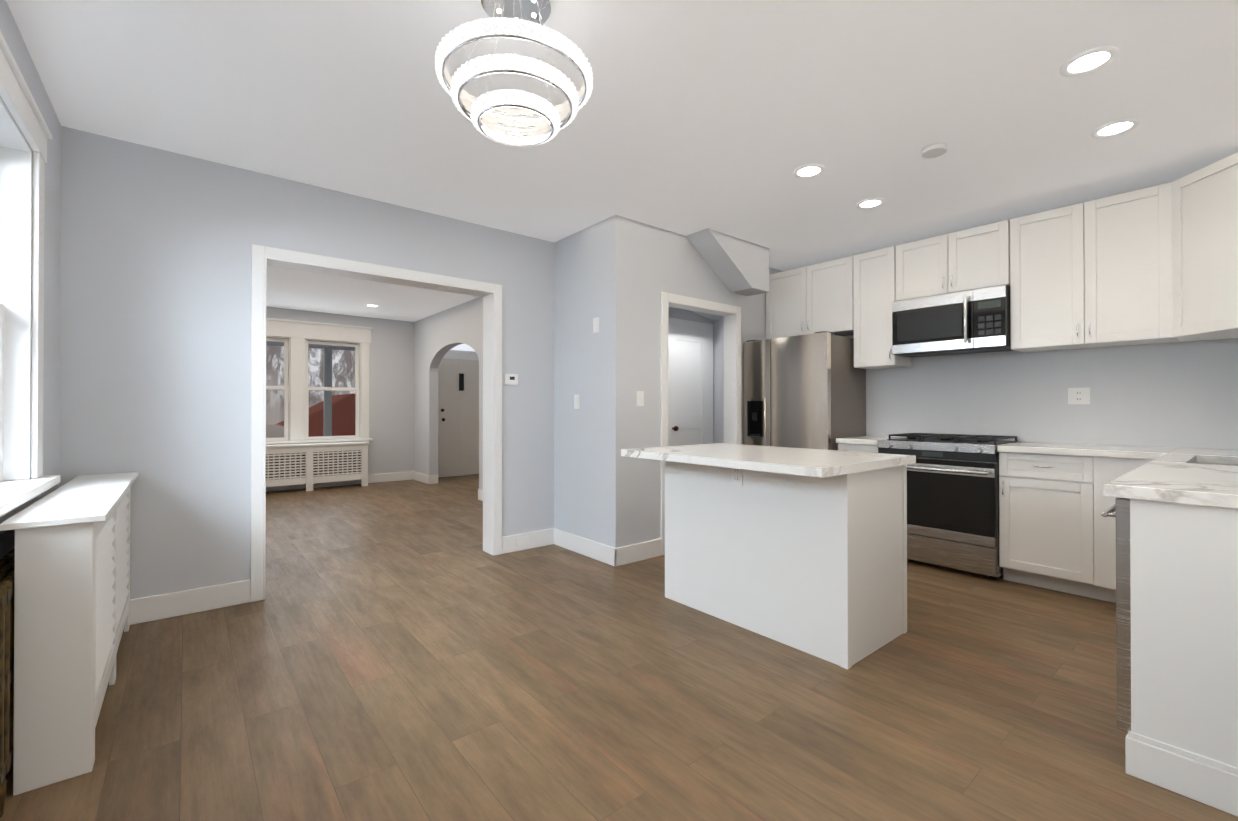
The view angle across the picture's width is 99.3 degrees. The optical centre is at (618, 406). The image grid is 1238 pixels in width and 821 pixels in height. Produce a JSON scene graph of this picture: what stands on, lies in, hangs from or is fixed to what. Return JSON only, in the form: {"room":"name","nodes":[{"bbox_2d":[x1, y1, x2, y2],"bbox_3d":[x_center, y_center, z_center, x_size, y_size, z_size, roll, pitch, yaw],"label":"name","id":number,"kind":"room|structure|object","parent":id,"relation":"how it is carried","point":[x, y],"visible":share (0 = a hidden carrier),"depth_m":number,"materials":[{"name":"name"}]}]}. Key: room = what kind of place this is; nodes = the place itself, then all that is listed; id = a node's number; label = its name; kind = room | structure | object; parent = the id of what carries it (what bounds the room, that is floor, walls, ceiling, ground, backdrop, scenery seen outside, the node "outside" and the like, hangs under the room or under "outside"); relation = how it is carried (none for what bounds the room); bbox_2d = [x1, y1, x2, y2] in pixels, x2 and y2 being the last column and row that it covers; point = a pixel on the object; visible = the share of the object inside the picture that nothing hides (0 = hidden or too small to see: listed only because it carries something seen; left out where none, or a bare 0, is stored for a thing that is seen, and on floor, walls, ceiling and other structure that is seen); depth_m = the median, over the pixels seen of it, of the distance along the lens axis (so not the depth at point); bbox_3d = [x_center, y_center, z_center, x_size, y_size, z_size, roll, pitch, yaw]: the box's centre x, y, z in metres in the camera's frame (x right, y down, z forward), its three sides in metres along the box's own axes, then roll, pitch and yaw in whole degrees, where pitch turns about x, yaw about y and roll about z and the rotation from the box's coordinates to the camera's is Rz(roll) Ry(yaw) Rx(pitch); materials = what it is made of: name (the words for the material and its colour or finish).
{"room":"kitchen","nodes":[
{"label":"kitchen","id":0,"kind":"room"},
{"bbox_2d":[0,0,60,558],"bbox_3d":[-3.176,-0.125,2.909,0.220,2.600,9.600,0,0,-39],"label":"wall","id":1,"kind":"structure","parent":0,"point":[11,34],"depth_m":2.46,"materials":[{"name":"paint"}]},
{"bbox_2d":[0,303,3,481],"bbox_3d":[-2.131,-0.358,1.639,0.080,1.377,1.176,0,0,-39],"label":"kitchen window","id":2,"kind":"structure","parent":1,"relation":"in","point":[1,385],"depth_m":2.09,"materials":[{"name":"white paint"}]},
{"bbox_2d":[266,307,413,479],"bbox_3d":[-4.036,-0.095,8.286,5.720,2.600,0.200,0,0,-39],"label":"wall","id":3,"kind":"structure","parent":0,"point":[391,411],"depth_m":8.43,"materials":[{"name":"paint"}]},
{"bbox_2d":[266,341,354,435],"bbox_3d":[-4.906,0.285,9.121,7.000,3.050,2.200,0,0,-39],"label":"porch","id":4,"kind":"object","parent":3,"relation":"attached to","point":[328,349],"depth_m":9.84,"materials":[{"name":"gray paint"},{"name":"red-brown paint"}]},
{"bbox_2d":[266,337,358,439],"bbox_3d":[-4.700,-0.236,7.685,1.658,1.472,0.075,0,0,-39],"label":"living room window","id":5,"kind":"structure","parent":3,"relation":"in","point":[285,387],"depth_m":7.77,"materials":[{"name":"white paint"}]},
{"bbox_2d":[266,471,413,491],"bbox_3d":[-4.692,1.134,7.597,3.400,0.135,0.020,0,0,-39],"label":"baseboard","id":6,"kind":"structure","parent":3,"relation":"attached to","point":[398,476],"depth_m":8.23,"materials":[{"name":"white paint"}]},
{"bbox_2d":[430,474,472,478],"bbox_3d":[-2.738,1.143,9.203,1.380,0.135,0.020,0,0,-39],"label":"baseboard","id":7,"kind":"structure","parent":3,"relation":"attached to","point":[431,476],"depth_m":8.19,"materials":[{"name":"white paint"}]},
{"bbox_2d":[59,126,712,598],"bbox_3d":[-0.848,-0.116,4.408,5.720,2.600,0.160,0,0,-39],"label":"wall","id":8,"kind":"structure","parent":0,"point":[155,306],"depth_m":3.02,"materials":[{"name":"paint"}]},
{"bbox_2d":[130,579,250,624],"bbox_3d":[-2.524,1.108,2.910,0.798,0.135,0.016,0,0,-39],"label":"baseboard","id":9,"kind":"structure","parent":8,"relation":"attached to","point":[159,607],"depth_m":2.97,"materials":[{"name":"white paint"}]},
{"bbox_2d":[505,374,517,384],"bbox_3d":[-0.871,-0.217,4.271,0.115,0.090,0.022,0,0,-39],"label":"thermostat","id":10,"kind":"object","parent":8,"relation":"attached to","point":[511,379],"visible":1,"depth_m":4.26,"materials":[{"name":"white plastic"}]},
{"bbox_2d":[502,528,553,553],"bbox_3d":[-0.761,1.116,4.356,0.462,0.135,0.020,0,0,-39],"label":"baseboard","id":11,"kind":"structure","parent":8,"relation":"attached to","point":[545,537],"depth_m":4.37,"materials":[{"name":"white paint"}]},
{"bbox_2d":[516,536,528,546],"bbox_3d":[-0.791,1.108,4.320,0.115,0.070,0.006,0,0,-39],"label":"electrical outlet","id":12,"kind":"object","parent":11,"relation":"attached to","point":[521,541],"visible":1,"depth_m":4.32,"materials":[{"name":"white plastic"}]},
{"bbox_2d":[554,528,617,566],"bbox_3d":[-0.292,1.115,4.200,0.016,0.135,0.856,0,0,-39],"label":"baseboard","id":13,"kind":"structure","parent":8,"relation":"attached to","point":[601,552],"depth_m":4.13,"materials":[{"name":"white paint"}]},
{"bbox_2d":[414,297,482,489],"bbox_3d":[-1.795,-0.102,6.866,0.140,2.600,4.840,0,0,-39],"label":"wall","id":14,"kind":"structure","parent":0,"point":[438,336],"depth_m":8.15,"materials":[{"name":"paint"}]},
{"bbox_2d":[414,471,429,483],"bbox_3d":[-3.154,1.139,8.394,0.020,0.135,0.702,0,0,-39],"label":"baseboard","id":15,"kind":"structure","parent":14,"relation":"attached to","point":[424,478],"depth_m":8.32,"materials":[{"name":"white paint"}]},
{"bbox_2d":[478,489,482,500],"bbox_3d":[-1.063,1.124,5.850,0.020,0.135,2.352,0,0,-39],"label":"baseboard","id":16,"kind":"structure","parent":14,"relation":"attached to","point":[480,492],"depth_m":6.68,"materials":[{"name":"white paint"}]},
{"bbox_2d":[554,215,629,547],"bbox_3d":[-0.237,-0.117,4.263,0.140,2.600,0.840,0,0,-39],"label":"wall","id":17,"kind":"structure","parent":0,"point":[592,433],"depth_m":4.11,"materials":[{"name":"paint"}]},
{"bbox_2d":[574,394,579,408],"bbox_3d":[-0.343,-0.037,4.272,0.010,0.116,0.072,0,0,-39],"label":"light switch","id":18,"kind":"object","parent":17,"relation":"attached to","point":[576,401],"visible":1,"depth_m":4.26,"materials":[{"name":"white plastic"}]},
{"bbox_2d":[593,317,598,332],"bbox_3d":[-0.177,-0.628,4.077,0.006,0.116,0.072,0,0,-39],"label":"switch plate","id":19,"kind":"object","parent":17,"relation":"attached to","point":[596,325],"visible":1,"depth_m":4.07,"materials":[{"name":"white plastic"}]},
{"bbox_2d":[0,474,1237,820],"bbox_3d":[-1.044,1.215,4.654,6.100,0.060,10.000,0,0,-39],"label":"floor","id":20,"kind":"structure","parent":0,"point":[406,650],"depth_m":2.08,"materials":[{"name":"brown wood"}]},
{"bbox_2d":[0,548,14,816],"bbox_3d":[-2.019,0.842,1.752,0.102,0.654,0.946,0,0,-39],"label":"radiator","id":21,"kind":"object","parent":20,"relation":"on","point":[7,565],"visible":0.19,"depth_m":1.54,"materials":[{"name":"brown metal"}]},
{"bbox_2d":[0,472,137,795],"bbox_3d":[-2.208,0.761,2.190,0.226,0.820,1.488,0,0,-39],"label":"radiator cover","id":22,"kind":"object","parent":20,"relation":"on","point":[72,586],"visible":1,"depth_m":1.65,"materials":[{"name":"white paint"}]},
{"bbox_2d":[266,441,369,490],"bbox_3d":[-4.453,0.871,7.543,1.580,0.660,0.260,0,0,-39],"label":"radiator cover","id":23,"kind":"object","parent":20,"relation":"on","point":[285,463],"visible":0.94,"depth_m":7.52,"materials":[{"name":"white paint"}]},
{"bbox_2d":[665,463,912,668],"bbox_3d":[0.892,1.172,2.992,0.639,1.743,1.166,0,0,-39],"label":"kitchen island","id":24,"kind":"object","parent":20,"relation":"on","point":[803,549],"depth_m":2.62,"materials":[{"name":"white paint"}]},
{"bbox_2d":[621,443,915,478],"bbox_3d":[0.783,0.279,2.964,0.930,0.040,1.300,0,0,-39],"label":"island countertop","id":25,"kind":"structure","parent":24,"relation":"on","point":[815,463],"depth_m":2.66,"materials":[{"name":"white stone"}]},
{"bbox_2d":[744,331,865,449],"bbox_3d":[1.711,0.280,4.904,0.728,1.812,0.850,0,0,-39],"label":"fridge","id":26,"kind":"object","parent":20,"relation":"on","point":[807,391],"visible":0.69,"depth_m":4.62,"materials":[{"name":"silver metal"}]},
{"bbox_2d":[838,443,877,452],"bbox_3d":[2.169,0.746,4.454,0.607,0.876,0.343,0,0,-39],"label":"base cabinet","id":27,"kind":"object","parent":20,"relation":"on","point":[841,446],"depth_m":4.27,"materials":[{"name":"white paint"}]},
{"bbox_2d":[836,436,905,444],"bbox_3d":[2.159,0.288,4.450,0.629,0.037,0.343,0,0,-39],"label":"countertop","id":28,"kind":"structure","parent":27,"relation":"on","point":[865,440],"depth_m":4.31,"materials":[{"name":"stone"}]},
{"bbox_2d":[877,433,1021,578],"bbox_3d":[2.485,0.702,3.984,0.702,0.958,0.770,0,0,-39],"label":"range","id":29,"kind":"object","parent":20,"relation":"on","point":[952,500],"visible":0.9,"depth_m":3.71,"materials":[{"name":"silver metal"}]},
{"bbox_2d":[999,452,1073,593],"bbox_3d":[2.920,0.741,3.525,0.628,0.876,0.476,0,0,-39],"label":"base cabinet","id":30,"kind":"object","parent":20,"relation":"on","point":[1057,530],"depth_m":3.37,"materials":[{"name":"white paint"}]},
{"bbox_2d":[1074,456,1152,618],"bbox_3d":[3.158,0.739,3.204,0.667,0.876,0.439,0,0,-39],"label":"base cabinet","id":31,"kind":"object","parent":20,"relation":"on","point":[1094,534],"depth_m":3.13,"materials":[{"name":"white paint"}]},
{"bbox_2d":[997,442,1091,455],"bbox_3d":[3.006,0.282,3.400,0.652,0.037,0.782,0,0,-39],"label":"countertop","id":32,"kind":"structure","parent":31,"relation":"on","point":[1022,447],"depth_m":3.39,"materials":[{"name":"stone"}]},
{"bbox_2d":[1101,498,1130,731],"bbox_3d":[2.042,0.734,1.683,0.601,0.868,0.675,0,0,-39],"label":"dishwasher","id":33,"kind":"object","parent":20,"relation":"on","point":[1121,507],"visible":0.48,"depth_m":1.71,"materials":[{"name":"metal"}]},
{"bbox_2d":[1146,500,1237,734],"bbox_3d":[2.509,0.733,2.019,0.538,0.876,0.607,0,0,-39],"label":"peninsula end panel","id":34,"kind":"object","parent":20,"relation":"on","point":[1192,550],"depth_m":1.57,"materials":[{"name":"white paint"}]},
{"bbox_2d":[1092,444,1237,508],"bbox_3d":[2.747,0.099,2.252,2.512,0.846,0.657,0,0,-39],"label":"countertop","id":35,"kind":"structure","parent":34,"relation":"on","point":[1200,477],"depth_m":1.90,"materials":[{"name":"stone"}]},
{"bbox_2d":[6,0,1237,321],"bbox_3d":[-1.044,-1.465,4.669,6.100,0.100,10.000,0,0,-39],"label":"ceiling","id":36,"kind":"structure","parent":0,"point":[722,116],"depth_m":2.52,"materials":[{"name":"white paint"}]},
{"bbox_2d":[365,304,379,306],"bbox_3d":[-3.428,-1.399,7.317,0.184,0.010,0.184,0,0,-39],"label":"recessed light","id":37,"kind":"object","parent":36,"relation":"in","point":[371,305],"visible":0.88,"depth_m":7.30,"materials":[{"name":"white paint"}]},
{"bbox_2d":[435,0,592,146],"bbox_3d":[-0.358,-1.200,1.833,0.537,0.460,0.535,0,0,-39],"label":"chandelier","id":38,"kind":"object","parent":36,"relation":"hanging from","point":[539,120],"visible":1,"depth_m":1.73,"materials":[{"name":"white glass"}]},
{"bbox_2d":[793,164,824,177],"bbox_3d":[1.148,-1.422,3.183,0.184,0.010,0.184,0,0,-39],"label":"recessed light","id":39,"kind":"object","parent":36,"relation":"in","point":[809,170],"visible":1,"depth_m":3.18,"materials":[{"name":"white paint"}]},
{"bbox_2d":[856,198,884,208],"bbox_3d":[1.759,-1.420,3.684,0.184,0.010,0.184,0,0,-39],"label":"recessed light","id":40,"kind":"object","parent":36,"relation":"in","point":[870,203],"visible":1,"depth_m":3.68,"materials":[{"name":"white paint"}]},
{"bbox_2d":[922,143,946,158],"bbox_3d":[1.739,-1.409,2.905,0.120,0.029,0.120,0,0,-39],"label":"smoke detector","id":41,"kind":"object","parent":36,"relation":"attached to","point":[934,150],"visible":1,"depth_m":2.88,"materials":[{"name":"white plastic"}]},
{"bbox_2d":[1060,46,1118,76],"bbox_3d":[1.946,-1.428,2.181,0.184,0.010,0.184,0,0,-39],"label":"recessed light","id":42,"kind":"object","parent":36,"relation":"in","point":[1089,61],"visible":1,"depth_m":2.18,"materials":[{"name":"white paint"}]},
{"bbox_2d":[1091,118,1139,137],"bbox_3d":[2.543,-1.425,2.698,0.184,0.010,0.184,0,0,-39],"label":"recessed light","id":43,"kind":"object","parent":36,"relation":"in","point":[1115,128],"visible":1,"depth_m":2.69,"materials":[{"name":"white paint"}]},
{"bbox_2d":[690,310,719,320],"bbox_3d":[0.529,-1.182,4.977,1.934,0.458,0.710,0,0,-39],"label":"wall","id":44,"kind":"structure","parent":0,"point":[712,317],"depth_m":5.71,"materials":[{"name":"paint"}]},
{"bbox_2d":[630,219,783,544],"bbox_3d":[0.674,-0.113,5.012,2.220,2.600,0.840,0,0,-39],"label":"wall","id":45,"kind":"structure","parent":0,"point":[663,260],"depth_m":4.15,"materials":[{"name":"paint"}]},
{"bbox_2d":[618,538,661,565],"bbox_3d":[0.165,1.114,4.032,0.438,0.135,0.016,0,0,-39],"label":"baseboard","id":46,"kind":"structure","parent":45,"relation":"attached to","point":[636,552],"depth_m":4.02,"materials":[{"name":"white paint"}]},
{"bbox_2d":[637,391,643,405],"bbox_3d":[0.164,-0.059,4.042,0.072,0.116,0.010,0,0,-39],"label":"light switch","id":47,"kind":"object","parent":45,"relation":"attached to","point":[640,398],"visible":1,"depth_m":4.04,"materials":[{"name":"white plastic"}]},
{"bbox_2d":[686,228,768,295],"bbox_3d":[0.952,-1.221,4.546,0.830,0.390,0.238,0,0,-39],"label":"soffit","id":48,"kind":"structure","parent":0,"point":[738,266],"depth_m":4.50,"materials":[{"name":"paint"}]},
{"bbox_2d":[786,181,1237,449],"bbox_3d":[2.685,-0.116,4.464,0.190,2.600,4.560,0,0,-39],"label":"wall","id":49,"kind":"structure","parent":0,"point":[1179,394],"depth_m":3.70,"materials":[{"name":"paint"}]},
{"bbox_2d":[766,268,797,338],"bbox_3d":[1.757,-0.987,5.186,0.327,0.650,0.505,0,0,-39],"label":"upper cabinet","id":50,"kind":"object","parent":49,"relation":"attached to","point":[782,296],"depth_m":5.14,"materials":[{"name":"white paint"}]},
{"bbox_2d":[798,258,841,335],"bbox_3d":[2.003,-0.989,4.887,0.327,0.650,0.505,0,0,-39],"label":"upper cabinet","id":51,"kind":"object","parent":49,"relation":"attached to","point":[820,284],"depth_m":4.83,"materials":[{"name":"white paint"}]},
{"bbox_2d":[842,246,911,368],"bbox_3d":[2.257,-0.825,4.577,0.327,0.980,0.412,0,0,-39],"label":"upper cabinet","id":52,"kind":"object","parent":49,"relation":"attached to","point":[868,277],"depth_m":4.48,"materials":[{"name":"white paint"}]},
{"bbox_2d":[894,236,937,301],"bbox_3d":[2.532,-1.087,4.244,0.327,0.460,0.444,0,0,-39],"label":"upper cabinet","id":53,"kind":"object","parent":49,"relation":"attached to","point":[916,262],"depth_m":4.19,"materials":[{"name":"white paint"}]},
{"bbox_2d":[938,220,1005,294],"bbox_3d":[2.739,-1.089,3.992,0.327,0.460,0.444,0,0,-39],"label":"upper cabinet","id":54,"kind":"object","parent":49,"relation":"attached to","point":[972,258],"depth_m":3.89,"materials":[{"name":"white paint"}]},
{"bbox_2d":[892,285,1013,357],"bbox_3d":[2.587,-0.630,4.075,0.450,0.436,0.770,0,0,-39],"label":"microwave","id":55,"kind":"object","parent":54,"relation":"attached to","point":[970,321],"visible":1,"depth_m":3.93,"materials":[{"name":"metal"}]},
{"bbox_2d":[1006,207,1077,351],"bbox_3d":[3.028,-0.861,3.639,0.327,0.920,0.457,0,0,-39],"label":"upper cabinet","id":56,"kind":"object","parent":49,"relation":"attached to","point":[1035,243],"depth_m":3.60,"materials":[{"name":"white paint"}]},
{"bbox_2d":[1068,387,1089,403],"bbox_3d":[3.207,-0.071,3.670,0.009,0.116,0.118,0,0,-39],"label":"outlet","id":57,"kind":"object","parent":49,"relation":"attached to","point":[1078,395],"visible":1,"depth_m":3.67,"materials":[{"name":"white plastic"}]},
{"bbox_2d":[1066,188,1189,348],"bbox_3d":[3.244,-0.862,3.349,0.362,0.920,0.502,0,0,-39],"label":"upper cabinet","id":58,"kind":"object","parent":49,"relation":"attached to","point":[1106,237],"depth_m":3.33,"materials":[{"name":"white paint"}]},
{"bbox_2d":[1146,152,1237,340],"bbox_3d":[3.427,-0.865,2.850,0.712,0.920,0.711,0,0,-39],"label":"upper cabinet","id":59,"kind":"object","parent":49,"relation":"attached to","point":[1154,264],"depth_m":2.98,"materials":[{"name":"white paint"}]},
{"label":"outside","id":60,"kind":"structure","parent":0,"visible":0},
{"bbox_2d":[266,345,354,437],"bbox_3d":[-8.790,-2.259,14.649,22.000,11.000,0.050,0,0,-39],"label":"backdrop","id":61,"kind":"structure","parent":60,"point":[344,360],"depth_m":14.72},
{"bbox_2d":[275,393,354,436],"bbox_3d":[-7.281,1.212,13.895,2.800,3.050,2.200,0,0,-39],"label":"brick","id":62,"kind":"object","parent":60,"point":[338,404],"depth_m":12.91,"materials":[{"name":"red brick"}]}
]}

